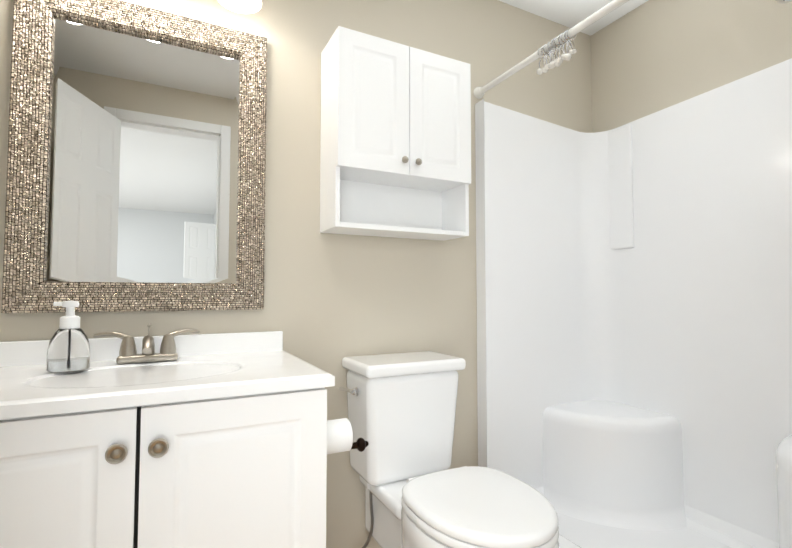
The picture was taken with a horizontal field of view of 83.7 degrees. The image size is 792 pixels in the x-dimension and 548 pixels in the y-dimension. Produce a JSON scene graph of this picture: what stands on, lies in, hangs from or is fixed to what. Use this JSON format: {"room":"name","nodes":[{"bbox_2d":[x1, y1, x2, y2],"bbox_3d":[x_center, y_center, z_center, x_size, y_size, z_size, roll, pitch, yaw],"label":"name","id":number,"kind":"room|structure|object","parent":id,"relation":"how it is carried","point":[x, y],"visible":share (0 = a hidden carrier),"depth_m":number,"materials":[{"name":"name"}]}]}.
{"room":"bathroom","nodes":[
{"label":"bathroom","id":0,"kind":"room"},
{"bbox_2d":[0,0,592,547],"bbox_3d":[-0.194,-0.073,1.758,2.970,2.470,0.120,1,-3,-27],"label":"wall","id":1,"kind":"structure","parent":0,"point":[332,302],"depth_m":1.68,"materials":[{"name":"beige paint"}]},
{"bbox_2d":[1,0,266,312],"bbox_3d":[-0.769,-0.362,1.391,0.696,0.955,0.030,1,-3,-27],"label":"mirror","id":2,"kind":"object","parent":1,"relation":"attached to","point":[136,169],"visible":1,"depth_m":1.37,"materials":[{"name":"beige mirror"}]},
{"bbox_2d":[218,0,261,13],"bbox_3d":[-0.731,-1.014,1.345,0.660,0.260,0.198,1,-3,-27],"label":"sconce","id":3,"kind":"object","parent":1,"relation":"attached to","point":[245,6],"visible":1,"depth_m":1.48,"materials":[{"name":"white glass"}]},
{"bbox_2d":[320,26,470,240],"bbox_3d":[0.012,-0.494,1.688,0.553,0.685,0.220,1,-3,-27],"label":"upper cabinet","id":4,"kind":"object","parent":1,"relation":"attached to","point":[395,149],"visible":1,"depth_m":1.63,"materials":[{"name":"white wood"}]},
{"bbox_2d":[473,0,628,98],"bbox_3d":[0.671,-0.812,1.431,0.052,0.125,1.306,1,-3,-27],"label":"shower curtain rod","id":5,"kind":"object","parent":1,"relation":"attached to","point":[549,47],"visible":1,"depth_m":1.60,"materials":[{"name":"white metal"}]},
{"bbox_2d":[499,0,647,35],"bbox_3d":[0.224,-1.383,0.996,2.970,0.080,1.960,1,-3,-27],"label":"ceiling","id":6,"kind":"structure","parent":0,"point":[570,13],"depth_m":2.16,"materials":[{"name":"white paint"}]},
{"bbox_2d":[591,0,791,132],"bbox_3d":[1.493,-0.081,1.588,0.120,2.470,1.720,1,-3,-27],"label":"wall","id":7,"kind":"structure","parent":0,"point":[648,57],"depth_m":1.97,"materials":[{"name":"beige paint"}]},
{"bbox_3d":[0.224,1.154,0.885,2.970,0.060,1.960,1,-3,-27],"label":"floor","id":8,"kind":"structure","parent":0,"visible":0},
{"bbox_2d":[0,324,334,547],"bbox_3d":[-0.763,0.634,1.061,1.104,0.994,0.542,1,-3,-27],"label":"bathroom vanity","id":9,"kind":"object","parent":8,"relation":"on","point":[193,439],"visible":0.98,"depth_m":0.97,"materials":[{"name":"white painted wood"},{"name":"brushed nickel"}]},
{"bbox_2d":[46,301,89,372],"bbox_3d":[-0.849,0.159,1.149,0.092,0.180,0.092,1,-3,-27],"label":"soap dispenser","id":10,"kind":"object","parent":9,"relation":"on","point":[68,349],"visible":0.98,"depth_m":1.12,"materials":[{"name":"clear glass"}]},
{"bbox_2d":[327,418,368,453],"bbox_3d":[-0.169,0.476,1.289,0.177,0.102,0.092,1,-3,-27],"label":"toilet paper holder","id":11,"kind":"object","parent":9,"relation":"attached to","point":[339,435],"visible":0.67,"depth_m":1.26,"materials":[{"name":"white paper"}]},
{"bbox_2d":[339,351,558,547],"bbox_3d":[0.069,0.720,1.329,0.580,0.848,0.801,1,-3,-27],"label":"toilet","id":12,"kind":"object","parent":8,"relation":"on","point":[419,493],"visible":1,"depth_m":1.47,"materials":[{"name":"white ceramic"}]},
{"bbox_2d":[475,58,791,547],"bbox_3d":[0.986,0.183,1.548,0.802,1.940,1.301,1,-3,-27],"label":"shower stall","id":13,"kind":"object","parent":8,"relation":"on","point":[634,329],"visible":0.92,"depth_m":1.91,"materials":[{"name":"white plastic"}]},
{"bbox_2d":[776,0,791,3],"bbox_3d":[1.206,-0.921,1.218,0.156,0.203,0.267,1,-3,-27],"label":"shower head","id":14,"kind":"object","parent":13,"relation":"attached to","point":[783,1],"visible":1,"depth_m":1.33}
]}

